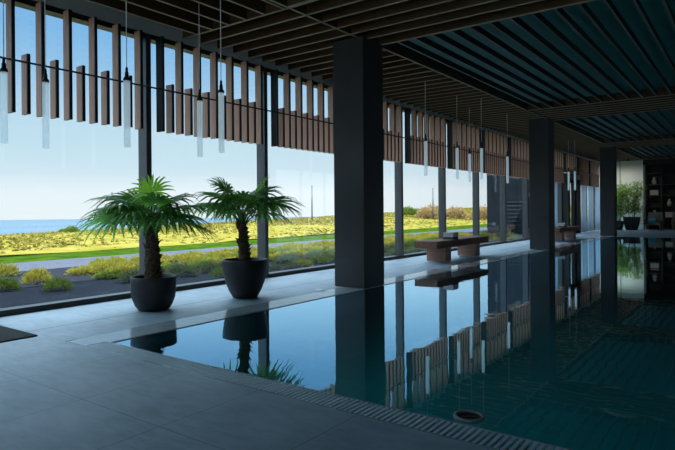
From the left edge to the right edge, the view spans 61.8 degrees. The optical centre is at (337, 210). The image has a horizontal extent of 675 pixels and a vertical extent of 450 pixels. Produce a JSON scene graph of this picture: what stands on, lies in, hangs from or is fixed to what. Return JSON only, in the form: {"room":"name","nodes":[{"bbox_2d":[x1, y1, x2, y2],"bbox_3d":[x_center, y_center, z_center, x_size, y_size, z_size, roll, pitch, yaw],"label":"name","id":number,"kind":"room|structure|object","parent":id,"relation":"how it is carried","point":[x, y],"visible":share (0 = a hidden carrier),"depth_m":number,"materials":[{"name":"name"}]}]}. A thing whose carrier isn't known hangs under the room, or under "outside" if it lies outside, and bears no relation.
{"room":"indoor swimming pool","nodes":[
{"label":"indoor swimming pool","id":0,"kind":"room"},
{"bbox_2d":[130,274,176,311],"bbox_3d":[-2.263,1.013,6.941,0.545,0.409,0.545,0,0,36],"label":"planter","id":1,"kind":"object","parent":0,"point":[149,292],"depth_m":6.73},
{"bbox_2d":[222,257,267,298],"bbox_3d":[-1.288,0.945,7.862,0.636,0.530,0.636,0,0,36],"label":"planter","id":2,"kind":"object","parent":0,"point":[244,277],"depth_m":7.64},
{"bbox_2d":[33,0,599,162],"bbox_3d":[2.612,-2.913,15.607,0.198,0.624,42.768,0,0,36],"label":"wall","id":3,"kind":"structure","parent":0,"point":[83,7],"depth_m":8.54,"materials":[{"name":"grey paint"}]},
{"bbox_2d":[0,0,145,316],"bbox_3d":[-3.543,-0.662,7.195,0.212,3.780,2.447,0,0,36],"label":"window","id":4,"kind":"structure","parent":3,"relation":"in","point":[50,10],"depth_m":7.19,"materials":[{"name":"grey metal"}]},
{"bbox_2d":[138,33,265,290],"bbox_3d":[-2.097,-0.673,9.163,0.212,3.780,2.447,0,0,36],"label":"window","id":5,"kind":"structure","parent":3,"relation":"in","point":[144,135],"depth_m":8.19,"materials":[{"name":"grey metal"}]},
{"bbox_2d":[257,67,334,277],"bbox_3d":[-0.651,-0.685,11.131,0.212,3.780,2.447,0,0,36],"label":"window","id":6,"kind":"structure","parent":3,"relation":"in","point":[262,149],"depth_m":10.15,"materials":[{"name":"grey metal"}]},
{"bbox_2d":[383,101,402,260],"bbox_3d":[0.795,-0.696,13.098,0.212,3.780,2.447,0,0,36],"label":"window","id":7,"kind":"structure","parent":3,"relation":"in","point":[386,258],"depth_m":13.73,"materials":[{"name":"grey metal"}]},
{"bbox_2d":[394,107,442,257],"bbox_3d":[2.241,-0.708,15.066,0.212,3.780,2.447,0,0,36],"label":"window","id":8,"kind":"structure","parent":3,"relation":"in","point":[398,167],"depth_m":14.09,"materials":[{"name":"grey metal"}]},
{"bbox_2d":[438,119,476,250],"bbox_3d":[3.687,-0.719,17.034,0.212,3.780,2.447,0,0,36],"label":"window","id":9,"kind":"structure","parent":3,"relation":"in","point":[441,171],"depth_m":16.05,"materials":[{"name":"grey metal"}]},
{"bbox_2d":[472,129,505,246],"bbox_3d":[5.133,-0.730,19.002,0.212,3.780,2.447,0,0,36],"label":"window","id":10,"kind":"structure","parent":3,"relation":"in","point":[475,175],"depth_m":18.02,"materials":[{"name":"grey metal"}]},
{"bbox_2d":[480,130,506,175],"bbox_3d":[5.253,-1.897,18.879,0.150,1.376,2.080,0,0,36],"label":"screen","id":11,"kind":"object","parent":10,"relation":"attached to","point":[495,144],"visible":0.91,"depth_m":18.82,"materials":[{"name":"brown wood"}]},
{"bbox_2d":[0,56,598,176],"bbox_3d":[5.517,-1.810,19.092,0.025,0.025,33.480,0,0,36],"label":"rail","id":12,"kind":"object","parent":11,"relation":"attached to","point":[1,57],"visible":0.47,"depth_m":8.46,"materials":[{"name":"black metal"}]},
{"bbox_2d":[6,0,142,129],"bbox_3d":[-3.399,-1.829,7.106,0.150,1.376,2.080,0,0,36],"label":"screen","id":13,"kind":"object","parent":12,"relation":"hanging from","point":[10,4],"visible":0.96,"depth_m":7.12,"materials":[{"name":"brown wood"}]},
{"bbox_2d":[156,36,262,144],"bbox_3d":[-1.978,-1.840,9.040,0.150,1.376,2.080,0,0,36],"label":"screen","id":14,"kind":"object","parent":12,"relation":"hanging from","point":[243,124],"visible":0.92,"depth_m":8.98,"materials":[{"name":"brown wood"}]},
{"bbox_2d":[271,69,333,153],"bbox_3d":[-0.532,-1.852,11.008,0.150,1.376,2.080,0,0,36],"label":"screen","id":15,"kind":"object","parent":12,"relation":"hanging from","point":[287,131],"visible":0.83,"depth_m":10.73,"materials":[{"name":"brown wood"}]},
{"bbox_2d":[383,101,402,162],"bbox_3d":[0.914,-1.863,12.976,0.150,1.376,2.080,0,0,36],"label":"screen","id":16,"kind":"object","parent":12,"relation":"hanging from","point":[392,145],"visible":0.46,"depth_m":13.49,"materials":[{"name":"brown wood"}]},
{"bbox_2d":[404,108,446,167],"bbox_3d":[2.361,-1.874,14.943,0.150,1.376,2.080,0,0,36],"label":"screen","id":17,"kind":"object","parent":12,"relation":"hanging from","point":[414,150],"visible":0.94,"depth_m":14.89,"materials":[{"name":"brown wood"}]},
{"bbox_2d":[447,120,479,171],"bbox_3d":[3.807,-1.886,16.911,0.150,1.376,2.080,0,0,36],"label":"screen","id":18,"kind":"object","parent":12,"relation":"hanging from","point":[456,132],"visible":0.88,"depth_m":16.73,"materials":[{"name":"brown wood"}]},
{"bbox_2d":[507,137,528,178],"bbox_3d":[6.699,-1.909,20.846,0.150,1.376,2.080,0,0,36],"label":"screen","id":19,"kind":"object","parent":12,"relation":"hanging from","point":[517,149],"visible":0.91,"depth_m":20.67,"materials":[{"name":"brown wood"}]},
{"bbox_2d":[554,150,563,182],"bbox_3d":[9.591,-1.931,24.782,0.150,1.376,2.080,0,0,36],"label":"screen","id":20,"kind":"object","parent":12,"relation":"hanging from","point":[558,156],"visible":0.66,"depth_m":25.00,"materials":[{"name":"brown wood"}]},
{"bbox_2d":[555,182,557,226],"bbox_3d":[9.295,-0.061,24.110,0.080,2.328,0.628,0,0,36],"label":"curtain","id":21,"kind":"object","parent":20,"relation":"hanging from","point":[556,209],"visible":0.39,"depth_m":24.20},
{"bbox_2d":[564,153,576,173],"bbox_3d":[11.035,-2.199,26.750,0.150,0.864,2.080,0,0,36],"label":"screen","id":22,"kind":"object","parent":12,"relation":"hanging from","point":[572,159],"visible":0.71,"depth_m":26.69,"materials":[{"name":"brown wood"}]},
{"bbox_2d":[576,157,588,185],"bbox_3d":[12.483,-1.954,28.718,0.150,1.376,2.080,0,0,36],"label":"screen","id":23,"kind":"object","parent":12,"relation":"hanging from","point":[582,164],"visible":0.73,"depth_m":28.68,"materials":[{"name":"brown wood"}]},
{"bbox_2d":[581,185,586,231],"bbox_3d":[12.322,-0.085,28.229,0.080,2.328,0.963,0,0,36],"label":"curtain","id":24,"kind":"object","parent":23,"relation":"hanging from","point":[583,188],"visible":1,"depth_m":28.12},
{"bbox_2d":[588,186,593,230],"bbox_3d":[13.187,-0.092,29.406,0.080,2.328,1.125,0,0,36],"label":"curtain","id":25,"kind":"object","parent":23,"relation":"hanging from","point":[590,188],"visible":1,"depth_m":29.28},
{"bbox_2d":[589,160,598,186],"bbox_3d":[13.930,-1.965,30.685,0.150,1.376,2.080,0,0,36],"label":"screen","id":26,"kind":"object","parent":12,"relation":"hanging from","point":[593,166],"visible":0.73,"depth_m":30.38,"materials":[{"name":"brown wood"}]},
{"bbox_2d":[595,187,599,229],"bbox_3d":[14.194,-0.100,30.777,0.080,2.328,1.083,0,0,36],"label":"curtain","id":27,"kind":"object","parent":26,"relation":"hanging from","point":[597,189],"visible":0.98,"depth_m":30.66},
{"bbox_2d":[500,137,527,242],"bbox_3d":[6.580,-0.742,20.969,0.212,3.780,2.447,0,0,36],"label":"window","id":28,"kind":"structure","parent":3,"relation":"in","point":[503,237],"depth_m":19.99,"materials":[{"name":"grey metal"}]},
{"bbox_2d":[522,178,529,239],"bbox_3d":[8.026,-0.753,22.937,0.212,3.780,2.447,0,0,36],"label":"window","id":29,"kind":"structure","parent":3,"relation":"in","point":[524,181],"depth_m":21.95,"materials":[{"name":"grey metal"}]},
{"bbox_2d":[557,183,561,222],"bbox_3d":[10.918,-0.776,26.872,0.212,3.780,2.447,0,0,36],"label":"window","id":30,"kind":"structure","parent":3,"relation":"in","point":[559,185],"depth_m":25.89,"materials":[{"name":"glass"}]},
{"bbox_2d":[562,173,580,232],"bbox_3d":[11.057,-0.303,26.821,0.432,2.832,2.346,0,0,36],"label":"door","id":31,"kind":"structure","parent":30,"relation":"attached to","point":[573,219],"depth_m":27.56,"materials":[{"name":"black metal"}]},
{"bbox_2d":[593,163,599,228],"bbox_3d":[14.904,-0.807,32.297,0.212,3.780,1.259,0,0,36],"label":"window","id":32,"kind":"structure","parent":3,"relation":"in","point":[599,163],"depth_m":31.82,"materials":[{"name":"grey metal"}]},
{"bbox_2d":[0,229,674,449],"bbox_3d":[9.612,1.196,11.454,16.332,0.144,44.328,0,0,36],"label":"floor","id":33,"kind":"structure","parent":0,"point":[56,393],"depth_m":3.59,"materials":[{"name":"tile"}]},
{"bbox_2d":[0,325,37,342],"bbox_3d":[-3.760,1.222,5.297,1.140,0.014,1.312,0,0,36],"label":"door mat","id":34,"kind":"object","parent":33,"relation":"on","point":[7,334],"visible":1,"depth_m":5.50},
{"bbox_2d":[71,174,219,311],"bbox_3d":[-2.326,0.388,6.972,1.817,1.661,1.453,0,0,-2],"label":"potted palm","id":35,"kind":"object","parent":33,"relation":"on","point":[153,291],"visible":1,"depth_m":6.78,"materials":[{"name":"plant"}]},
{"bbox_2d":[190,175,304,298],"bbox_3d":[-1.310,0.355,7.853,1.770,1.710,1.360,0,0,-2],"label":"potted palm","id":36,"kind":"object","parent":33,"relation":"on","point":[244,275],"visible":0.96,"depth_m":7.68,"materials":[{"name":"plant"}]},
{"bbox_2d":[86,341,572,449],"bbox_3d":[1.774,1.240,2.228,9.876,0.109,0.224,0,0,36],"label":"drain grate","id":37,"kind":"object","parent":33,"relation":"in","point":[408,419],"visible":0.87,"depth_m":3.51,"materials":[{"name":"metal"}]},
{"bbox_2d":[67,236,612,345],"bbox_3d":[4.628,1.236,14.683,0.396,0.144,23.668,0,0,36],"label":"trim","id":38,"kind":"structure","parent":33,"relation":"on","point":[146,330],"depth_m":6.96,"materials":[{"name":"stone"}]},
{"bbox_2d":[333,36,383,288],"bbox_3d":[0.341,-0.741,9.023,0.576,3.876,0.576,0,0,36],"label":"column","id":39,"kind":"structure","parent":38,"relation":"on","point":[357,62],"depth_m":8.80,"materials":[{"name":"concrete"}]},
{"bbox_2d":[529,117,554,249],"bbox_3d":[6.125,-0.786,16.894,0.576,3.876,0.576,0,0,36],"label":"column","id":40,"kind":"structure","parent":38,"relation":"on","point":[541,130],"depth_m":16.67,"materials":[{"name":"concrete"}]},
{"bbox_2d":[414,236,488,261],"bbox_3d":[2.835,0.927,13.685,0.564,0.502,2.988,0,0,36],"label":"bench","id":41,"kind":"object","parent":33,"relation":"on","point":[437,249],"visible":1,"depth_m":13.00,"materials":[{"name":"brown wood"}]},
{"bbox_2d":[429,424,554,449],"bbox_3d":[8.759,1.919,11.685,9.948,1.546,23.732,0,0,36],"label":"basin","id":42,"kind":"object","parent":33,"relation":"in","point":[443,424],"visible":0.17,"depth_m":2.96,"materials":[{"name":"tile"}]},
{"bbox_2d":[114,237,674,449],"bbox_3d":[8.792,1.138,11.758,9.852,0.001,23.448,0,0,36],"label":"pool water","id":43,"kind":"object","parent":42,"relation":"in","point":[573,346],"visible":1,"depth_m":5.07,"materials":[{"name":"liquid"}]},
{"bbox_2d":[453,410,484,422],"bbox_3d":[0.764,1.201,3.276,0.180,0.034,0.180,0,0,36],"label":"skimmer","id":44,"kind":"object","parent":43,"relation":"on","point":[457,414],"visible":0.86,"depth_m":3.28,"materials":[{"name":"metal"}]},
{"bbox_2d":[457,412,480,418],"bbox_3d":[0.764,1.200,3.276,0.140,0.007,0.140,0,0,36],"label":"basket","id":45,"kind":"object","parent":44,"relation":"on","point":[478,414],"depth_m":3.31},
{"bbox_2d":[555,226,579,241],"bbox_3d":[8.591,0.882,21.518,0.564,0.502,2.988,0,0,36],"label":"bench","id":46,"kind":"object","parent":33,"relation":"on","point":[569,232],"visible":0.68,"depth_m":21.13,"materials":[{"name":"brown wood"}]},
{"bbox_2d":[600,146,616,235],"bbox_3d":[11.860,-0.831,24.697,0.576,3.876,0.576,0,0,36],"label":"column","id":47,"kind":"structure","parent":33,"relation":"on","point":[608,155],"depth_m":24.47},
{"bbox_2d":[617,182,629,229],"bbox_3d":[15.563,-0.293,31.087,1.434,2.742,1.306,0,0,12],"label":"potted tree","id":48,"kind":"object","parent":33,"relation":"on","point":[620,201],"visible":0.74,"depth_m":30.93,"materials":[{"name":"green plant"}]},
{"bbox_2d":[619,180,650,229],"bbox_3d":[16.194,-0.295,30.848,1.372,2.736,1.766,0,0,-35],"label":"potted tree","id":49,"kind":"object","parent":33,"relation":"on","point":[630,223],"visible":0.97,"depth_m":30.68,"materials":[{"name":"green plant"}]},
{"bbox_2d":[643,212,663,229],"bbox_3d":[17.373,0.577,30.953,0.888,0.980,0.864,0,0,43],"label":"lounge chair","id":50,"kind":"object","parent":33,"relation":"on","point":[659,215],"visible":0.96,"depth_m":30.96,"materials":[{"name":"beige fabric"}]},
{"bbox_2d":[646,165,674,229],"bbox_3d":[19.514,-0.753,30.927,4.524,3.600,0.600,0,0,36],"label":"shelving","id":51,"kind":"object","parent":33,"relation":"on","point":[664,175],"visible":0.81,"depth_m":31.95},
{"bbox_2d":[671,212,674,229],"bbox_3d":[18.392,0.569,30.203,0.888,0.980,0.864,0,0,28],"label":"lounge chair","id":52,"kind":"object","parent":33,"relation":"on","point":[673,213],"visible":1,"depth_m":30.57,"materials":[{"name":"beige fabric"}]},
{"bbox_2d":[86,0,674,161],"bbox_3d":[9.162,-2.939,10.719,16.134,0.434,42.648,0,0,36],"label":"ceiling slats","id":53,"kind":"structure","parent":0,"point":[603,71],"depth_m":9.74,"materials":[{"name":"brown wood"}]},
{"bbox_2d":[599,160,645,229],"bbox_3d":[16.466,-1.101,32.644,2.322,4.344,1.080,0,0,36],"label":"wall","id":54,"kind":"structure","parent":0,"point":[627,171],"depth_m":31.89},
{"bbox_2d":[643,158,674,165],"bbox_3d":[23.098,-2.966,27.893,14.016,0.720,1.344,0,0,36],"label":"trim","id":55,"kind":"structure","parent":54,"relation":"attached to","point":[669,161],"depth_m":31.13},
{"bbox_3d":[9.704,-3.310,11.435,16.584,0.180,44.928,0,0,36],"label":"ceiling","id":56,"kind":"structure","parent":0,"visible":0},
{"bbox_2d":[0,0,7,143],"bbox_3d":[-3.456,-1.893,5.835,0.079,2.400,0.079,0,0,36],"label":"pendant lamp","id":57,"kind":"object","parent":56,"relation":"hanging from","point":[3,70],"visible":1,"depth_m":5.81,"materials":[{"name":"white glass"}]},
{"bbox_2d":[41,0,48,148],"bbox_3d":[-3.271,-1.894,6.309,0.079,2.400,0.079,0,0,36],"label":"pendant lamp","id":58,"kind":"object","parent":56,"relation":"hanging from","point":[45,82],"visible":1,"depth_m":6.29,"materials":[{"name":"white glass"}]},
{"bbox_2d":[123,0,130,146],"bbox_3d":[-2.346,-1.902,6.270,0.079,2.400,0.079,0,0,36],"label":"pendant lamp","id":59,"kind":"object","parent":56,"relation":"hanging from","point":[126,80],"visible":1,"depth_m":6.25,"materials":[{"name":"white glass"}]},
{"bbox_2d":[197,3,202,156],"bbox_3d":[-1.820,-1.906,7.432,0.079,2.400,0.079,0,0,36],"label":"pendant lamp","id":60,"kind":"object","parent":56,"relation":"hanging from","point":[199,99],"visible":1,"depth_m":7.41,"materials":[{"name":"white glass"}]},
{"bbox_2d":[218,0,223,152],"bbox_3d":[-1.436,-1.909,6.942,0.079,2.400,0.079,0,0,36],"label":"pendant lamp","id":61,"kind":"object","parent":56,"relation":"hanging from","point":[220,91],"visible":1,"depth_m":6.92,"materials":[{"name":"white glass"}]},
{"bbox_2d":[424,91,427,175],"bbox_3d":[1.865,-1.935,11.961,0.079,2.400,0.079,0,0,36],"label":"pendant lamp","id":62,"kind":"object","parent":56,"relation":"hanging from","point":[425,139],"visible":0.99,"depth_m":11.94,"materials":[{"name":"white glass"}]},
{"bbox_2d":[455,96,458,178],"bbox_3d":[2.829,-1.942,13.353,0.079,2.400,0.079,0,0,36],"label":"pendant lamp","id":63,"kind":"object","parent":56,"relation":"hanging from","point":[457,146],"visible":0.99,"depth_m":13.33,"materials":[{"name":"white glass"}]},
{"bbox_2d":[468,111,470,181],"bbox_3d":[3.465,-1.947,14.806,0.079,2.400,0.079,0,0,36],"label":"pendant lamp","id":64,"kind":"object","parent":56,"relation":"hanging from","point":[469,152],"visible":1,"depth_m":14.80,"materials":[{"name":"white glass"}]},
{"bbox_2d":[480,124,482,178],"bbox_3d":[3.442,-1.947,13.498,0.079,2.400,0.079,0,0,36],"label":"pendant lamp","id":65,"kind":"object","parent":56,"relation":"hanging from","point":[481,147],"visible":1,"depth_m":13.48,"materials":[{"name":"white glass"}]},
{"bbox_2d":[506,147,508,182],"bbox_3d":[4.710,-1.957,15.649,0.079,2.400,0.079,0,0,36],"label":"pendant lamp","id":66,"kind":"object","parent":56,"relation":"hanging from","point":[507,155],"visible":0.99,"depth_m":15.62,"materials":[{"name":"white glass"}]},
{"bbox_2d":[567,145,569,189],"bbox_3d":[9.091,-1.992,22.198,0.079,2.400,0.079,0,0,36],"label":"pendant lamp","id":67,"kind":"object","parent":56,"relation":"hanging from","point":[568,171],"visible":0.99,"depth_m":22.18,"materials":[{"name":"white glass"}]},
{"label":"outside","id":68,"kind":"structure","parent":0,"visible":0},
{"bbox_2d":[0,206,587,256],"bbox_3d":[4.146,5.004,56.551,26.040,11.625,240.000,0,0,36],"label":"field","id":69,"kind":"structure","parent":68,"point":[9,253],"depth_m":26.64,"materials":[{"name":"plant"}]},
{"bbox_2d":[62,225,79,231],"bbox_3d":[-16.437,1.148,34.791,1.062,0.556,1.067,0,0,-40],"label":"bush","id":70,"kind":"object","parent":69,"relation":"on","point":[73,228],"visible":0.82,"depth_m":34.63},
{"bbox_2d":[311,185,312,219],"bbox_3d":[-2.284,-0.646,50.400,0.122,3.232,0.122,0,0,-31],"label":"pole","id":71,"kind":"object","parent":69,"relation":"on","point":[311,185],"visible":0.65,"depth_m":50.36,"materials":[{"name":"grey metal"}]},
{"bbox_2d":[403,205,415,214],"bbox_3d":[7.811,-0.025,62.416,2.242,1.175,2.253,0,0,-17],"label":"bush","id":72,"kind":"object","parent":69,"relation":"on","point":[408,210],"visible":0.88,"depth_m":61.82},
{"bbox_2d":[415,205,437,218],"bbox_3d":[8.573,0.131,53.984,2.427,1.491,2.403,0,0,-38],"label":"bush","id":73,"kind":"object","parent":69,"relation":"on","point":[425,211],"visible":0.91,"depth_m":53.51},
{"bbox_2d":[432,188,433,218],"bbox_3d":[8.936,-0.597,52.800,0.122,3.026,0.122,0,0,-31],"label":"pole","id":74,"kind":"object","parent":69,"relation":"on","point":[432,188],"visible":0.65,"depth_m":52.76,"materials":[{"name":"grey metal"}]},
{"bbox_2d":[446,205,468,218],"bbox_3d":[11.583,0.143,55.204,2.403,1.491,2.427,0,0,-15],"label":"bush","id":75,"kind":"object","parent":69,"relation":"on","point":[458,212],"visible":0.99,"depth_m":54.63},
{"bbox_2d":[468,204,486,219],"bbox_3d":[13.524,0.193,52.783,2.669,1.640,2.643,0,0,-12],"label":"bush","id":76,"kind":"object","parent":69,"relation":"on","point":[482,210],"visible":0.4,"depth_m":52.35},
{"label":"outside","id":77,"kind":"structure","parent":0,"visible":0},
{"bbox_2d":[0,217,300,234],"bbox_3d":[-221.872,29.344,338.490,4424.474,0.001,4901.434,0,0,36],"label":"sea","id":78,"kind":"structure","parent":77,"point":[7,227],"depth_m":1299.21,"materials":[{"name":"liquid"}]},
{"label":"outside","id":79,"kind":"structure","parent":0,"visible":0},
{"bbox_2d":[0,225,593,307],"bbox_3d":[9.506,1.212,27.273,2.562,0.066,88.800,0,0,36],"label":"gravel","id":80,"kind":"object","parent":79,"point":[33,295],"depth_m":9.10,"materials":[{"name":"gravel"}]},
{"bbox_2d":[0,273,22,291],"bbox_3d":[-5.405,1.159,9.095,0.582,0.310,0.566,0,0,3],"label":"shrub","id":81,"kind":"object","parent":80,"relation":"on","point":[5,282],"visible":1,"depth_m":9.07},
{"bbox_2d":[42,275,74,290],"bbox_3d":[-4.523,1.170,9.143,0.504,0.269,0.490,0,0,-5],"label":"shrub","id":82,"kind":"object","parent":80,"relation":"on","point":[55,283],"visible":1,"depth_m":9.07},
{"bbox_2d":[117,267,138,281],"bbox_3d":[-3.599,1.165,10.174,0.775,0.313,0.768,0,0,16],"label":"shrub","id":83,"kind":"object","parent":80,"relation":"on","point":[124,278],"visible":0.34,"depth_m":10.04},
{"bbox_2d":[161,261,185,269],"bbox_3d":[-3.495,1.180,11.882,0.734,0.230,0.698,0,0,1],"label":"shrub","id":84,"kind":"object","parent":80,"relation":"on","point":[170,263],"visible":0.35,"depth_m":11.79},
{"bbox_2d":[167,263,203,277],"bbox_3d":[-3.007,1.159,10.995,0.776,0.316,0.783,0,0,22],"label":"shrub","id":85,"kind":"object","parent":80,"relation":"on","point":[177,268],"visible":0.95,"depth_m":10.87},
{"bbox_2d":[198,261,221,274],"bbox_3d":[-2.515,1.157,11.497,0.762,0.310,0.768,0,0,-19],"label":"shrub","id":86,"kind":"object","parent":80,"relation":"on","point":[208,267],"visible":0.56,"depth_m":11.38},
{"bbox_2d":[198,256,222,265],"bbox_3d":[-2.898,1.159,13.017,0.725,0.244,0.724,0,0,20],"label":"shrub","id":87,"kind":"object","parent":80,"relation":"on","point":[213,258],"visible":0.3,"depth_m":12.95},
{"bbox_2d":[208,266,222,276],"bbox_3d":[-2.223,1.169,10.895,0.579,0.231,0.550,0,0,18],"label":"shrub","id":88,"kind":"object","parent":80,"relation":"on","point":[216,271],"visible":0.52,"depth_m":10.78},
{"bbox_2d":[269,263,283,269],"bbox_3d":[-1.339,1.198,12.054,0.442,0.178,0.438,0,0,-26],"label":"shrub","id":89,"kind":"object","parent":80,"relation":"on","point":[276,266],"visible":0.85,"depth_m":11.98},
{"bbox_2d":[271,254,296,264],"bbox_3d":[-1.251,1.156,13.360,0.706,0.288,0.712,0,0,-21],"label":"shrub","id":90,"kind":"object","parent":80,"relation":"on","point":[287,258],"visible":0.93,"depth_m":13.24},
{"bbox_2d":[283,261,302,268],"bbox_3d":[-0.962,1.186,12.279,0.501,0.202,0.496,0,0,15],"label":"shrub","id":91,"kind":"object","parent":80,"relation":"on","point":[294,265],"visible":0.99,"depth_m":12.18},
{"bbox_2d":[292,257,313,266],"bbox_3d":[-0.797,1.145,12.593,0.578,0.224,0.544,0,0,-4],"label":"shrub","id":92,"kind":"object","parent":80,"relation":"on","point":[301,261],"visible":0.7,"depth_m":12.51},
{"bbox_2d":[303,252,323,261],"bbox_3d":[-0.593,1.150,13.986,0.709,0.289,0.715,0,0,5],"label":"shrub","id":93,"kind":"object","parent":80,"relation":"on","point":[308,255],"visible":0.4,"depth_m":13.88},
{"bbox_2d":[308,255,330,263],"bbox_3d":[-0.458,1.149,13.372,0.616,0.246,0.586,0,0,-24],"label":"shrub","id":94,"kind":"object","parent":80,"relation":"on","point":[321,258],"visible":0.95,"depth_m":13.27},
{"bbox_2d":[316,248,334,260],"bbox_3d":[-0.255,1.108,14.349,0.795,0.334,0.836,0,0,-17],"label":"shrub","id":95,"kind":"object","parent":80,"relation":"on","point":[321,251],"visible":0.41,"depth_m":14.24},
{"bbox_2d":[404,246,417,252],"bbox_3d":[2.037,1.130,16.220,0.609,0.243,0.578,0,0,29],"label":"shrub","id":96,"kind":"object","parent":80,"relation":"on","point":[408,249],"visible":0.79,"depth_m":16.11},
{"bbox_2d":[487,174,529,233],"bbox_3d":[9.380,-1.064,28.752,3.444,4.500,1.584,0,0,36],"label":"annex building","id":97,"kind":"structure","parent":80,"relation":"on","point":[514,211],"depth_m":28.50,"materials":[{"name":"grey metal"}]},
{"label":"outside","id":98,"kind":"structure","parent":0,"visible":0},
{"bbox_2d":[0,222,593,290],"bbox_3d":[7.338,1.226,28.866,2.820,0.072,88.800,0,0,36],"label":"planting","id":99,"kind":"object","parent":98,"point":[57,272],"depth_m":11.01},
{"bbox_2d":[0,261,21,276],"bbox_3d":[-6.540,1.151,11.125,0.554,0.320,0.546,0,0,33],"label":"shrub","id":100,"kind":"object","parent":99,"relation":"on","point":[4,268],"visible":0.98,"depth_m":11.08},
{"bbox_2d":[20,266,54,284],"bbox_3d":[-5.287,1.135,9.972,0.565,0.331,0.573,0,0,37],"label":"shrub","id":101,"kind":"object","parent":99,"relation":"on","point":[32,275],"visible":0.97,"depth_m":9.88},
{"bbox_2d":[65,264,96,275],"bbox_3d":[-5.160,1.183,11.409,0.706,0.217,0.717,0,0,32],"label":"shrub","id":102,"kind":"object","parent":99,"relation":"on","point":[79,269],"visible":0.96,"depth_m":11.29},
{"bbox_2d":[87,256,111,268],"bbox_3d":[-5.363,1.174,12.862,0.751,0.253,0.752,0,0,12],"label":"shrub","id":103,"kind":"object","parent":99,"relation":"on","point":[98,259],"visible":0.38,"depth_m":12.79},
{"bbox_2d":[88,259,122,272],"bbox_3d":[-4.823,1.149,11.773,0.874,0.295,0.876,0,0,42],"label":"shrub","id":104,"kind":"object","parent":99,"relation":"on","point":[99,266],"visible":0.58,"depth_m":11.64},
{"bbox_2d":[91,267,123,279],"bbox_3d":[-4.344,1.194,10.733,0.648,0.213,0.682,0,0,1],"label":"shrub","id":105,"kind":"object","parent":99,"relation":"on","point":[104,273],"visible":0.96,"depth_m":10.61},
{"bbox_2d":[100,263,138,277],"bbox_3d":[-4.210,1.148,11.003,0.851,0.287,0.853,0,0,23],"label":"shrub","id":106,"kind":"object","parent":99,"relation":"on","point":[128,266],"visible":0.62,"depth_m":10.93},
{"bbox_2d":[108,255,130,262],"bbox_3d":[-5.188,1.170,13.253,0.764,0.257,0.765,0,0,-6],"label":"shrub","id":107,"kind":"object","parent":99,"relation":"on","point":[118,258],"visible":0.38,"depth_m":13.23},
{"bbox_2d":[117,258,138,267],"bbox_3d":[-4.599,1.164,12.343,0.793,0.244,0.805,0,0,5],"label":"shrub","id":108,"kind":"object","parent":99,"relation":"on","point":[131,263],"visible":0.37,"depth_m":12.27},
{"bbox_2d":[160,252,173,261],"bbox_3d":[-4.425,1.154,13.951,0.827,0.279,0.828,0,0,-13],"label":"shrub","id":109,"kind":"object","parent":99,"relation":"on","point":[164,255],"visible":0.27,"depth_m":13.94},
{"bbox_2d":[170,252,186,260],"bbox_3d":[-4.004,1.171,14.317,0.700,0.236,0.701,0,0,16],"label":"shrub","id":110,"kind":"object","parent":99,"relation":"on","point":[175,256],"visible":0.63,"depth_m":14.19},
{"bbox_2d":[178,253,203,264],"bbox_3d":[-3.478,1.155,13.603,0.777,0.262,0.778,0,0,-4],"label":"shrub","id":111,"kind":"object","parent":99,"relation":"on","point":[188,258],"visible":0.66,"depth_m":13.49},
{"bbox_2d":[184,250,206,256],"bbox_3d":[-3.740,1.153,14.770,0.802,0.270,0.803,0,0,16],"label":"shrub","id":112,"kind":"object","parent":99,"relation":"on","point":[191,252],"visible":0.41,"depth_m":14.72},
{"bbox_2d":[187,257,214,266],"bbox_3d":[-3.039,1.163,12.582,0.826,0.258,0.785,0,0,20],"label":"shrub","id":113,"kind":"object","parent":99,"relation":"on","point":[197,261],"visible":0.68,"depth_m":12.51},
{"bbox_2d":[212,250,236,258],"bbox_3d":[-2.915,1.150,14.528,0.778,0.262,0.779,0,0,-34],"label":"shrub","id":114,"kind":"object","parent":99,"relation":"on","point":[224,254],"visible":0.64,"depth_m":14.42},
{"bbox_2d":[275,246,294,251],"bbox_3d":[-1.487,1.141,16.097,0.852,0.280,0.897,0,0,-42],"label":"shrub","id":115,"kind":"object","parent":99,"relation":"on","point":[280,248],"visible":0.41,"depth_m":15.99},
{"bbox_2d":[284,249,305,257],"bbox_3d":[-1.178,1.134,14.991,0.816,0.251,0.829,0,0,-4],"label":"shrub","id":116,"kind":"object","parent":99,"relation":"on","point":[297,252],"visible":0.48,"depth_m":14.92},
{"bbox_2d":[298,244,316,251],"bbox_3d":[-0.958,1.120,16.892,0.903,0.273,0.890,0,0,-31],"label":"shrub","id":117,"kind":"object","parent":99,"relation":"on","point":[306,247],"visible":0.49,"depth_m":16.76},
{"bbox_2d":[306,241,322,246],"bbox_3d":[-0.773,1.135,18.988,0.769,0.259,0.768,0,0,-32],"label":"shrub","id":118,"kind":"object","parent":99,"relation":"on","point":[318,243],"visible":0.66,"depth_m":18.87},
{"bbox_2d":[305,247,324,253],"bbox_3d":[-0.616,1.156,16.115,0.707,0.233,0.744,0,0,18],"label":"shrub","id":119,"kind":"object","parent":99,"relation":"on","point":[313,250],"visible":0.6,"depth_m":16.04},
{"bbox_2d":[322,242,334,249],"bbox_3d":[-0.243,1.134,18.089,0.749,0.252,0.748,0,0,28],"label":"shrub","id":120,"kind":"object","parent":99,"relation":"on","point":[327,245],"visible":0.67,"depth_m":17.95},
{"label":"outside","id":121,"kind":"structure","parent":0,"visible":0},
{"bbox_2d":[0,217,587,263],"bbox_3d":[15.477,1.045,48.201,2.160,0.296,240.000,0,0,36],"label":"lawn","id":122,"kind":"structure","parent":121,"point":[58,256],"depth_m":19.24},
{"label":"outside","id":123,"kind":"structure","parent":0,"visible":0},
{"bbox_2d":[0,220,587,270],"bbox_3d":[17.315,1.166,46.850,2.400,0.084,240.000,0,0,36],"label":"road","id":124,"kind":"structure","parent":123,"point":[49,264],"depth_m":15.33,"materials":[{"name":"asphalt"}]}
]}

